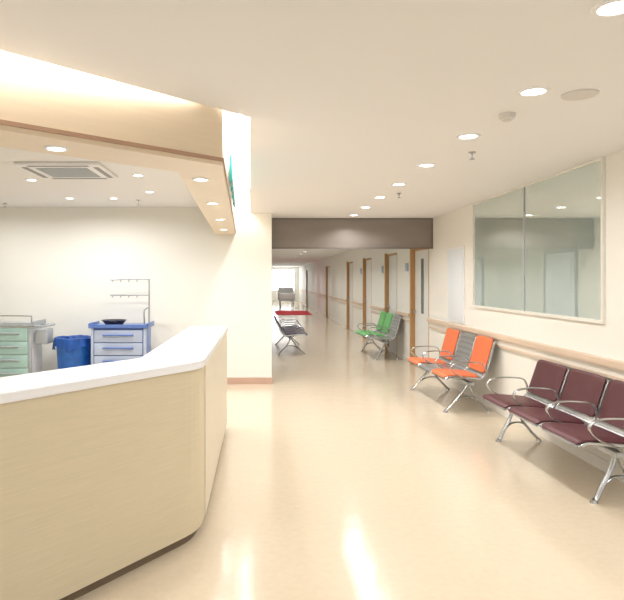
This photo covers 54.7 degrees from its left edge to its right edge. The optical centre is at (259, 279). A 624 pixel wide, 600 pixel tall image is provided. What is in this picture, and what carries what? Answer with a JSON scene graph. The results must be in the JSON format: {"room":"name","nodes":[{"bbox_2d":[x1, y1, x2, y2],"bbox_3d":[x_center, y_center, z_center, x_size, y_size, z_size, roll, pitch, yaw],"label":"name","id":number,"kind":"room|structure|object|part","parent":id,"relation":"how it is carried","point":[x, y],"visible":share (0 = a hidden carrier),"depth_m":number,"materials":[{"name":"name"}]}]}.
{"room":"hospital interior","nodes":[
{"label":"hospital interior","id":0,"kind":"room"},
{"bbox_2d":[0,147,198,206],"bbox_3d":[-3.250,-1.130,5.590,5.500,0.020,7.280,0,0,0],"label":"ceiling","id":1,"kind":"structure","parent":0,"point":[170,189],"depth_m":7.26,"materials":[{"name":"paint"}]},
{"bbox_2d":[14,162,117,178],"bbox_3d":[-1.930,-1.100,6.080,0.800,0.036,0.800,0,0,0],"label":"air conditioner","id":2,"kind":"object","parent":1,"relation":"attached to","point":[45,170],"visible":1,"depth_m":5.93,"materials":[{"name":"white plastic"}]},
{"bbox_2d":[36,168,99,176],"bbox_3d":[-1.930,-1.085,6.077,0.500,0.006,0.495,0,0,0],"label":"grille","id":3,"kind":"object","parent":2,"relation":"attached to","point":[51,172],"depth_m":6.04,"materials":[{"name":"grey plastic"}]},
{"bbox_2d":[132,174,144,176],"bbox_3d":[-1.300,-1.116,6.400,0.136,0.008,0.136,0,0,0],"label":"recessed light","id":4,"kind":"object","parent":1,"relation":"in","point":[135,175],"visible":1,"depth_m":6.41,"materials":[{"name":"white plastic"}]},
{"bbox_2d":[0,190,271,377],"bbox_3d":[-2.910,0.100,9.330,6.180,3.000,0.200,0,0,0],"label":"wall","id":5,"kind":"structure","parent":0,"point":[58,265],"depth_m":9.23,"materials":[{"name":"paint"}]},
{"bbox_2d":[227,378,271,383],"bbox_3d":[-2.905,1.550,9.224,6.190,0.100,0.012,0,0,0],"label":"baseboard","id":6,"kind":"structure","parent":5,"relation":"attached to","point":[229,380],"depth_m":9.22,"materials":[{"name":"wood"}]},
{"bbox_2d":[227,111,249,189],"bbox_3d":[-2.950,-1.400,5.165,6.100,0.040,8.330,0,0,0],"label":"ceiling","id":7,"kind":"structure","parent":0,"point":[233,118],"depth_m":6.25,"materials":[{"name":"paint"}]},
{"bbox_2d":[272,267,298,301],"bbox_3d":[1.470,0.300,44.075,2.820,2.600,0.150,0,0,0],"label":"wall","id":8,"kind":"structure","parent":0,"point":[274,293],"depth_m":44.00,"materials":[{"name":"paint"}]},
{"bbox_2d":[272,269,294,290],"bbox_3d":[1.500,0.000,44.085,2.200,1.600,0.070,0,0,0],"label":"window","id":9,"kind":"structure","parent":8,"relation":"in","point":[280,277],"depth_m":44.10,"materials":[{"name":"white glass"}]},
{"bbox_2d":[0,0,623,217],"bbox_3d":[-1.460,-1.045,3.575,9.080,0.030,13.150,0,0,0],"label":"ceiling","id":10,"kind":"structure","parent":0,"point":[343,100],"depth_m":3.02,"materials":[{"name":"paint"}]},
{"bbox_2d":[0,50,235,233],"bbox_3d":[-1.915,-1.016,4.456,8.579,0.648,9.852,0,0,0],"label":"ceiling soffit","id":11,"kind":"object","parent":10,"relation":"attached to","point":[55,148],"depth_m":3.24,"materials":[{"name":"beige paint"}]},
{"bbox_3d":[-1.915,-1.020,4.456,3.658,0.640,9.531,0,0,36],"label":"ceiling canopy","id":12,"kind":"part","parent":11,"relation":"part of","materials":[{"name":"beige paint"}]},
{"bbox_3d":[-0.410,-0.696,4.160,0.128,0.008,0.128,0,0,0],"label":"downlight","id":13,"kind":"part","parent":11,"relation":"part of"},
{"bbox_3d":[-0.430,-0.696,5.450,0.128,0.008,0.128,0,0,0],"label":"downlight","id":14,"kind":"part","parent":11,"relation":"part of","materials":[{"name":"white plastic"}]},
{"bbox_2d":[229,155,235,207],"bbox_3d":[-0.261,-0.915,5.830,0.034,0.210,1.861,0,0,-2],"label":"wall sign","id":15,"kind":"object","parent":11,"relation":"attached to","point":[231,163],"visible":1,"depth_m":5.17,"materials":[{"name":"teal plastic"}]},
{"bbox_3d":[-0.240,-0.915,5.080,0.024,0.210,0.360,0,0,0],"label":"sign panel","id":16,"kind":"part","parent":15,"relation":"part of","materials":[{"name":"teal plastic"}]},
{"bbox_3d":[-0.254,-0.915,5.580,0.024,0.210,0.360,0,0,0],"label":"sign panel","id":17,"kind":"part","parent":15,"relation":"part of","materials":[{"name":"teal plastic"}]},
{"bbox_3d":[-0.267,-0.915,6.080,0.024,0.210,0.360,0,0,0],"label":"sign panel","id":18,"kind":"part","parent":15,"relation":"part of","materials":[{"name":"teal plastic"}]},
{"bbox_2d":[373,196,386,198],"bbox_3d":[1.490,-1.026,7.450,0.170,0.008,0.170,0,0,0],"label":"recessed light","id":19,"kind":"object","parent":10,"relation":"in","point":[376,197],"visible":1,"depth_m":7.46,"materials":[{"name":"white plastic"}]},
{"bbox_2d":[391,183,406,185],"bbox_3d":[1.490,-1.026,6.440,0.170,0.008,0.170,0,0,0],"label":"recessed light","id":20,"kind":"object","parent":10,"relation":"in","point":[392,184],"visible":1,"depth_m":6.45,"materials":[{"name":"white plastic"}]},
{"bbox_2d":[417,163,435,166],"bbox_3d":[1.490,-1.026,5.370,0.170,0.008,0.170,0,0,0],"label":"recessed light","id":21,"kind":"object","parent":10,"relation":"in","point":[422,164],"visible":1,"depth_m":5.36,"materials":[{"name":"white plastic"}]},
{"bbox_2d":[456,133,480,139],"bbox_3d":[1.490,-1.026,4.290,0.170,0.008,0.170,0,0,0],"label":"recessed light","id":22,"kind":"object","parent":10,"relation":"in","point":[466,136],"visible":1,"depth_m":4.29,"materials":[{"name":"white plastic"}]},
{"bbox_2d":[468,151,475,159],"bbox_3d":[1.706,-1.000,4.828,0.060,0.060,0.060,0,0,0],"label":"sprinkler head","id":23,"kind":"object","parent":10,"relation":"attached to","point":[470,152],"visible":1,"depth_m":4.82},
{"bbox_2d":[498,112,515,121],"bbox_3d":[1.533,-1.008,3.723,0.104,0.045,0.104,0,0,0],"label":"smoke detector","id":24,"kind":"object","parent":10,"relation":"attached to","point":[505,116],"visible":1,"depth_m":3.69,"materials":[{"name":"beige plastic"}]},
{"bbox_2d":[516,86,550,96],"bbox_3d":[1.490,-1.026,3.270,0.170,0.008,0.170,0,0,0],"label":"recessed light","id":25,"kind":"object","parent":10,"relation":"in","point":[533,91],"visible":1,"depth_m":3.27,"materials":[{"name":"white plastic"}]},
{"bbox_2d":[561,89,599,100],"bbox_3d":[1.772,-1.024,3.323,0.190,0.012,0.190,0,0,0],"label":"ceiling speaker","id":26,"kind":"object","parent":10,"relation":"attached to","point":[580,94],"visible":1,"depth_m":3.30},
{"bbox_2d":[590,0,623,17],"bbox_3d":[1.340,-1.026,2.260,0.170,0.008,0.170,0,0,0],"label":"recessed light","id":27,"kind":"object","parent":10,"relation":"in","point":[607,8],"visible":1,"depth_m":2.28,"materials":[{"name":"white plastic"}]},
{"bbox_2d":[272,249,351,266],"bbox_3d":[1.570,-0.975,27.075,3.020,0.050,33.850,0,0,0],"label":"ceiling","id":28,"kind":"structure","parent":0,"point":[280,257],"depth_m":23.27,"materials":[{"name":"paint"}]},
{"bbox_2d":[75,302,623,599],"bbox_3d":[-1.450,1.650,20.600,9.300,0.100,47.200,0,0,0],"label":"floor","id":29,"kind":"structure","parent":0,"point":[335,478],"depth_m":4.32,"materials":[{"name":"plastic"}]},
{"bbox_2d":[0,315,54,376],"bbox_3d":[-3.515,1.049,8.707,0.970,1.101,0.545,0,0,0],"label":"cart","id":30,"kind":"object","parent":29,"relation":"on","point":[21,342],"visible":0.91,"depth_m":8.46,"materials":[{"name":"plastic"}]},
{"bbox_3d":[-3.600,1.320,8.450,0.414,0.019,0.030,0,0,0],"label":"drawer handle","id":31,"kind":"part","parent":30,"relation":"part of","materials":[{"name":"grey plastic"}]},
{"bbox_3d":[-3.600,1.130,8.450,0.414,0.019,0.030,0,0,0],"label":"drawer handle","id":32,"kind":"part","parent":30,"relation":"part of","materials":[{"name":"grey plastic"}]},
{"bbox_3d":[-3.600,0.940,8.450,0.414,0.019,0.030,0,0,0],"label":"drawer handle","id":33,"kind":"part","parent":30,"relation":"part of","materials":[{"name":"grey plastic"}]},
{"bbox_3d":[-3.600,1.339,8.482,0.640,0.178,0.035,0,0,0],"label":"drawer","id":34,"kind":"part","parent":30,"relation":"part of","materials":[{"name":"green plastic"}]},
{"bbox_3d":[-3.600,1.149,8.482,0.640,0.178,0.035,0,0,0],"label":"drawer","id":35,"kind":"part","parent":30,"relation":"part of","materials":[{"name":"green plastic"}]},
{"bbox_3d":[-3.600,0.959,8.482,0.640,0.178,0.035,0,0,0],"label":"drawer","id":36,"kind":"part","parent":30,"relation":"part of","materials":[{"name":"green plastic"}]},
{"bbox_3d":[-3.600,0.769,8.482,0.640,0.178,0.035,0,0,0],"label":"drawer","id":37,"kind":"part","parent":30,"relation":"part of","materials":[{"name":"green plastic"}]},
{"bbox_3d":[-3.600,0.550,8.500,0.748,0.102,0.018,0,0,0],"label":"guard rail","id":38,"kind":"part","parent":30,"relation":"part of","materials":[{"name":"silver metal"}]},
{"bbox_2d":[0,319,45,325],"bbox_3d":[-3.600,0.615,8.715,0.800,0.070,0.530,0,0,0],"label":"tray","id":39,"kind":"object","parent":30,"relation":"on","point":[43,321],"depth_m":8.55,"materials":[{"name":"grey plastic"}]},
{"bbox_3d":[-3.250,1.065,8.495,0.040,0.830,0.050,0,0,0],"label":"corner post","id":40,"kind":"part","parent":30,"relation":"part of","materials":[{"name":"grey plastic"}]},
{"bbox_3d":[-3.135,0.655,8.705,0.210,0.030,0.370,0,0,0],"label":"push handle","id":41,"kind":"part","parent":30,"relation":"part of","materials":[{"name":"grey plastic"}]},
{"bbox_2d":[52,335,90,368],"bbox_3d":[-2.700,1.211,8.739,0.621,0.778,0.612,0,0,0],"label":"waste bin","id":42,"kind":"object","parent":29,"relation":"on","point":[73,350],"visible":0.62,"depth_m":8.53,"materials":[{"name":"blue plastic"}]},
{"bbox_2d":[0,326,227,599],"bbox_3d":[-1.079,1.050,3.680,1.325,1.100,5.795,0,0,20],"label":"reception desk","id":43,"kind":"object","parent":29,"relation":"on","point":[108,469],"depth_m":3.13,"materials":[{"name":"beige wood"}]},
{"bbox_2d":[0,326,227,403],"bbox_3d":[-1.078,0.522,3.682,1.325,0.045,5.792,0,0,20],"label":"countertop","id":44,"kind":"structure","parent":43,"relation":"on","point":[192,348],"depth_m":3.37,"materials":[{"name":"white stone"}]},
{"bbox_3d":[-0.360,1.042,5.205,0.008,0.995,2.550,0,0,0],"label":"panel","id":45,"kind":"part","parent":43,"relation":"part of","materials":[{"name":"beige wood"}]},
{"bbox_2d":[88,278,153,364],"bbox_3d":[-2.000,0.788,8.707,0.840,1.624,0.545,0,0,0],"label":"cart","id":46,"kind":"object","parent":29,"relation":"on","point":[109,343],"visible":0.74,"depth_m":8.46,"materials":[{"name":"plastic"}]},
{"bbox_3d":[-2.370,1.080,8.495,0.040,0.800,0.050,0,0,0],"label":"corner post","id":47,"kind":"part","parent":46,"relation":"part of","materials":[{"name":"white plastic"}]},
{"bbox_3d":[-2.000,1.143,8.450,0.437,0.018,0.030,0,0,0],"label":"drawer handle","id":48,"kind":"part","parent":46,"relation":"part of","materials":[{"name":"blue plastic"}]},
{"bbox_2d":[101,319,126,324],"bbox_3d":[-2.120,0.613,8.720,0.370,0.070,0.370,0,0,0],"label":"basin","id":49,"kind":"object","parent":46,"relation":"on","point":[106,321],"visible":0.99,"depth_m":8.62,"materials":[{"name":"black plastic"}]},
{"bbox_3d":[-2.000,0.960,8.450,0.437,0.018,0.030,0,0,0],"label":"drawer handle","id":50,"kind":"part","parent":46,"relation":"part of","materials":[{"name":"blue plastic"}]},
{"bbox_3d":[-2.000,0.777,8.450,0.437,0.018,0.030,0,0,0],"label":"drawer handle","id":51,"kind":"part","parent":46,"relation":"part of","materials":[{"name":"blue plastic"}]},
{"bbox_3d":[-2.000,1.160,8.482,0.680,0.170,0.035,0,0,0],"label":"drawer","id":52,"kind":"part","parent":46,"relation":"part of","materials":[{"name":"white plastic"}]},
{"bbox_3d":[-2.000,0.978,8.482,0.680,0.170,0.035,0,0,0],"label":"drawer","id":53,"kind":"part","parent":46,"relation":"part of","materials":[{"name":"white plastic"}]},
{"bbox_3d":[-2.000,0.795,8.482,0.680,0.170,0.035,0,0,0],"label":"drawer","id":54,"kind":"part","parent":46,"relation":"part of","materials":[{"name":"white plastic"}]},
{"bbox_2d":[88,321,153,327],"bbox_3d":[-2.000,0.645,8.715,0.840,0.070,0.530,0,0,0],"label":"tray","id":55,"kind":"object","parent":46,"relation":"on","point":[97,324],"depth_m":8.45,"materials":[{"name":"blue plastic"}]},
{"bbox_3d":[-1.630,1.080,8.495,0.040,0.800,0.050,0,0,0],"label":"corner post","id":56,"kind":"part","parent":46,"relation":"part of","materials":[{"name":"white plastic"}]},
{"bbox_2d":[278,287,294,307],"bbox_3d":[1.550,1.025,35.200,0.980,1.150,2.100,0,0,0],"label":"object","id":57,"kind":"object","parent":29,"relation":"on","point":[284,293],"visible":1,"depth_m":34.27,"materials":[{"name":"fabric"}]},
{"bbox_3d":[1.550,0.800,36.225,0.920,0.700,0.050,0,0,0],"label":"headboard","id":58,"kind":"part","parent":57,"relation":"part of","materials":[{"name":"white plastic"}]},
{"bbox_3d":[1.550,0.920,34.175,0.920,0.360,0.050,0,0,0],"label":"footboard","id":59,"kind":"part","parent":57,"relation":"part of","materials":[{"name":"white plastic"}]},
{"bbox_3d":[1.550,1.310,35.200,0.900,0.380,2.000,0,0,0],"label":"bed frame","id":60,"kind":"part","parent":57,"relation":"part of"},
{"bbox_2d":[274,315,307,354],"bbox_3d":[0.677,1.235,13.850,0.687,0.730,2.320,0,0,0],"label":"bench","id":61,"kind":"object","parent":29,"relation":"on","point":[294,330],"visible":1,"depth_m":13.10,"materials":[{"name":"paint"}]},
{"bbox_3d":[0.703,1.096,12.710,0.478,0.250,0.040,0,0,0],"label":"armrest","id":62,"kind":"part","parent":61,"relation":"part of","materials":[{"name":"silver metal"}]},
{"bbox_2d":[275,311,311,314],"bbox_3d":[1.575,1.593,29.250,1.650,0.015,3.500,0,0,0],"label":"floor mat","id":63,"kind":"object","parent":29,"relation":"on","point":[276,312],"visible":1,"depth_m":28.39,"materials":[{"name":"red carpet"}]},
{"bbox_2d":[355,311,401,359],"bbox_3d":[2.475,1.149,12.749,0.640,0.902,1.750,0,0,-1],"label":"bench","id":64,"kind":"object","parent":29,"relation":"on","point":[388,324],"visible":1,"depth_m":12.49,"materials":[{"name":"paint"}]},
{"bbox_3d":[2.493,0.954,12.180,0.617,0.483,0.540,0,0,-2],"label":"seat","id":65,"kind":"part","parent":64,"relation":"part of","materials":[{"name":"metal"}]},
{"bbox_3d":[2.474,1.096,11.894,0.442,0.250,0.040,0,0,-2],"label":"armrest","id":66,"kind":"part","parent":64,"relation":"part of","materials":[{"name":"silver metal"}]},
{"bbox_2d":[407,328,495,412],"bbox_3d":[2.485,1.149,8.000,0.640,0.902,1.750,0,0,-1],"label":"bench","id":67,"kind":"object","parent":29,"relation":"on","point":[463,357],"visible":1,"depth_m":7.73,"materials":[{"name":"paint"}]},
{"bbox_3d":[2.443,1.096,8.854,0.442,0.250,0.040,0,0,-1],"label":"armrest","id":68,"kind":"part","parent":67,"relation":"part of","materials":[{"name":"silver metal"}]},
{"bbox_3d":[2.476,0.954,8.569,0.617,0.483,0.540,0,0,-1],"label":"seat","id":69,"kind":"part","parent":67,"relation":"part of","materials":[{"name":"metal"}]},
{"bbox_3d":[2.455,1.096,8.284,0.442,0.250,0.040,0,0,-1],"label":"armrest","id":70,"kind":"part","parent":67,"relation":"part of","materials":[{"name":"silver metal"}]},
{"bbox_3d":[2.488,0.954,8.000,0.617,0.483,0.540,0,0,-1],"label":"seat","id":71,"kind":"part","parent":67,"relation":"part of","materials":[{"name":"metal"}]},
{"bbox_3d":[2.467,1.096,7.714,0.442,0.250,0.040,0,0,-1],"label":"armrest","id":72,"kind":"part","parent":67,"relation":"part of","materials":[{"name":"silver metal"}]},
{"bbox_3d":[2.499,0.954,7.430,0.617,0.483,0.540,0,0,-1],"label":"seat","id":73,"kind":"part","parent":67,"relation":"part of","materials":[{"name":"metal"}]},
{"bbox_3d":[2.479,1.096,7.144,0.442,0.250,0.040,0,0,-1],"label":"armrest","id":74,"kind":"part","parent":67,"relation":"part of","materials":[{"name":"silver metal"}]},
{"bbox_2d":[482,360,623,503],"bbox_3d":[2.525,1.192,5.130,0.615,0.816,1.840,0,0,-1],"label":"bench","id":75,"kind":"object","parent":29,"relation":"on","point":[577,407],"visible":1,"depth_m":4.95,"materials":[{"name":"leather"}]},
{"bbox_3d":[2.485,1.096,6.029,0.425,0.250,0.040,0,0,-1],"label":"armrest","id":76,"kind":"part","parent":75,"relation":"part of","materials":[{"name":"silver metal"}]},
{"bbox_3d":[2.516,0.998,5.729,0.592,0.394,0.570,0,0,-1],"label":"seat","id":77,"kind":"part","parent":75,"relation":"part of","materials":[{"name":"leather"}]},
{"bbox_3d":[2.497,1.096,5.429,0.425,0.250,0.040,0,0,-1],"label":"armrest","id":78,"kind":"part","parent":75,"relation":"part of","materials":[{"name":"silver metal"}]},
{"bbox_3d":[2.528,0.998,5.130,0.592,0.394,0.570,0,0,-1],"label":"seat","id":79,"kind":"part","parent":75,"relation":"part of","materials":[{"name":"leather"}]},
{"bbox_3d":[2.510,1.096,4.829,0.425,0.250,0.040,0,0,-1],"label":"armrest","id":80,"kind":"part","parent":75,"relation":"part of","materials":[{"name":"silver metal"}]},
{"bbox_3d":[2.541,0.998,4.530,0.592,0.394,0.570,0,0,-1],"label":"seat","id":81,"kind":"part","parent":75,"relation":"part of","materials":[{"name":"leather"}]},
{"bbox_3d":[2.522,1.096,4.229,0.425,0.250,0.040,0,0,-1],"label":"armrest","id":82,"kind":"part","parent":75,"relation":"part of","materials":[{"name":"silver metal"}]},
{"bbox_2d":[299,150,623,467],"bbox_3d":[3.005,0.225,20.500,0.250,2.750,47.000,0,0,0],"label":"wall","id":83,"kind":"structure","parent":0,"point":[452,229],"depth_m":7.77,"materials":[{"name":"paint"}]},
{"bbox_2d":[306,270,308,305],"bbox_3d":[2.905,0.500,36.220,0.150,2.200,1.240,0,0,0],"label":"door","id":84,"kind":"structure","parent":83,"relation":"in","point":[307,271],"depth_m":36.75,"materials":[{"name":"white wood"}]},
{"bbox_2d":[307,291,325,297],"bbox_3d":[2.845,0.718,30.700,0.070,0.165,9.600,0,0,0],"label":"handrail","id":85,"kind":"object","parent":83,"relation":"attached to","point":[309,292],"visible":1,"depth_m":29.74,"materials":[{"name":"brown wood"}]},
{"bbox_2d":[326,266,329,317],"bbox_3d":[2.905,0.500,25.320,0.150,2.200,1.040,0,0,0],"label":"door","id":86,"kind":"structure","parent":83,"relation":"in","point":[327,267],"depth_m":25.68,"materials":[{"name":"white wood"}]},
{"bbox_2d":[328,296,345,303],"bbox_3d":[2.845,0.718,22.200,0.070,0.165,5.000,0,0,0],"label":"handrail","id":87,"kind":"object","parent":83,"relation":"attached to","point":[337,299],"visible":1,"depth_m":21.91,"materials":[{"name":"brown wood"}]},
{"bbox_3d":[2.830,0.672,22.200,0.040,0.075,5.000,0,0,0],"label":"grip rail","id":88,"kind":"part","parent":87,"relation":"part of","materials":[{"name":"brown wood"}]},
{"bbox_2d":[346,261,352,330],"bbox_3d":[2.905,0.500,19.120,0.150,2.200,1.040,0,0,0],"label":"door","id":89,"kind":"structure","parent":83,"relation":"in","point":[349,265],"depth_m":19.51,"materials":[{"name":"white wood"}]},
{"bbox_2d":[272,219,431,247],"bbox_3d":[1.530,-0.782,10.075,2.700,0.495,0.150,0,0,0],"label":"bulkhead","id":90,"kind":"object","parent":83,"relation":"attached to","point":[286,233],"depth_m":10.00,"materials":[{"name":"brown paint"}]},
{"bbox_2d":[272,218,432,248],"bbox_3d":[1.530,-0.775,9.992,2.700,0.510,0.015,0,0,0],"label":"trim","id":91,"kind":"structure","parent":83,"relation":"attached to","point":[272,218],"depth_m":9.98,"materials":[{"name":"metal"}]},
{"bbox_2d":[351,301,362,308],"bbox_3d":[2.845,0.718,17.550,0.070,0.165,1.900,0,0,0],"label":"handrail","id":92,"kind":"object","parent":83,"relation":"attached to","point":[354,303],"visible":1,"depth_m":17.48,"materials":[{"name":"brown wood"}]},
{"bbox_2d":[363,258,370,337],"bbox_3d":[2.905,0.500,16.020,0.150,2.200,1.040,0,0,0],"label":"door","id":93,"kind":"structure","parent":83,"relation":"in","point":[366,262],"depth_m":16.38,"materials":[{"name":"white wood"}]},
{"bbox_2d":[369,305,383,313],"bbox_3d":[2.845,0.718,14.550,0.070,0.165,1.700,0,0,0],"label":"handrail","id":94,"kind":"object","parent":83,"relation":"attached to","point":[377,309],"visible":0.69,"depth_m":14.55,"materials":[{"name":"brown wood"}]},
{"bbox_3d":[2.830,0.672,14.550,0.040,0.075,1.700,0,0,0],"label":"grip rail","id":95,"kind":"part","parent":94,"relation":"part of","materials":[{"name":"brown wood"}]},
{"bbox_2d":[384,253,396,354],"bbox_3d":[2.905,0.500,13.120,0.150,2.200,1.040,0,0,0],"label":"door","id":96,"kind":"structure","parent":83,"relation":"in","point":[390,260],"depth_m":13.34,"materials":[{"name":"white wood"}]},
{"bbox_2d":[395,311,409,321],"bbox_3d":[2.845,0.718,11.950,0.070,0.165,1.100,0,0,0],"label":"handrail","id":97,"kind":"object","parent":83,"relation":"attached to","point":[405,316],"visible":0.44,"depth_m":11.81,"materials":[{"name":"brown wood"}]},
{"bbox_3d":[2.830,0.672,11.950,0.040,0.075,1.100,0,0,0],"label":"grip rail","id":98,"kind":"part","parent":97,"relation":"part of","materials":[{"name":"brown wood"}]},
{"bbox_2d":[405,263,408,270],"bbox_3d":[2.874,-0.250,11.750,0.012,0.160,0.240,0,0,0],"label":"room sign","id":99,"kind":"object","parent":83,"relation":"attached to","point":[406,264],"visible":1,"depth_m":11.71,"materials":[{"name":"grey plastic"}]},
{"bbox_2d":[410,249,428,373],"bbox_3d":[2.905,0.500,10.780,0.150,2.200,1.120,0,0,0],"label":"door","id":100,"kind":"structure","parent":83,"relation":"in","point":[419,258],"depth_m":10.95,"materials":[{"name":"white wood"}]},
{"bbox_3d":[2.906,0.110,10.745,0.008,0.980,0.150,0,0,0],"label":"vision panel","id":101,"kind":"part","parent":100,"relation":"part of","materials":[{"name":"clear glass"}]},
{"bbox_2d":[447,246,464,323],"bbox_3d":[2.868,0.070,8.800,0.024,1.100,0.740,0,0,0],"label":"wall panel","id":102,"kind":"object","parent":83,"relation":"attached to","point":[456,255],"visible":1,"depth_m":8.72,"materials":[{"name":"white plastic"}]},
{"bbox_2d":[299,301,623,482],"bbox_3d":[2.874,1.550,20.500,0.012,0.100,47.000,0,0,0],"label":"baseboard","id":103,"kind":"structure","parent":83,"relation":"attached to","point":[596,461],"depth_m":6.07,"materials":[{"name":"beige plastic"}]},
{"bbox_2d":[427,318,623,381],"bbox_3d":[2.845,0.718,5.660,0.070,0.165,8.920,0,0,0],"label":"handrail","id":104,"kind":"object","parent":83,"relation":"attached to","point":[611,368],"visible":1,"depth_m":5.83,"materials":[{"name":"brown wood"}]},
{"bbox_2d":[472,157,605,323],"bbox_3d":[2.868,-0.331,6.535,0.025,1.394,3.070,0,0,0],"label":"window","id":105,"kind":"structure","parent":83,"relation":"in","point":[539,246],"depth_m":5.99,"materials":[{"name":"clear glass"}]},
{"bbox_3d":[2.874,-0.336,7.285,0.008,1.344,1.510,0,0,0],"label":"glass pane","id":106,"kind":"part","parent":105,"relation":"part of","materials":[{"name":"clear glass"}]},
{"bbox_3d":[2.874,-0.336,5.765,0.008,1.344,1.470,0,0,0],"label":"glass pane","id":107,"kind":"part","parent":105,"relation":"part of","materials":[{"name":"clear glass"}]}
]}

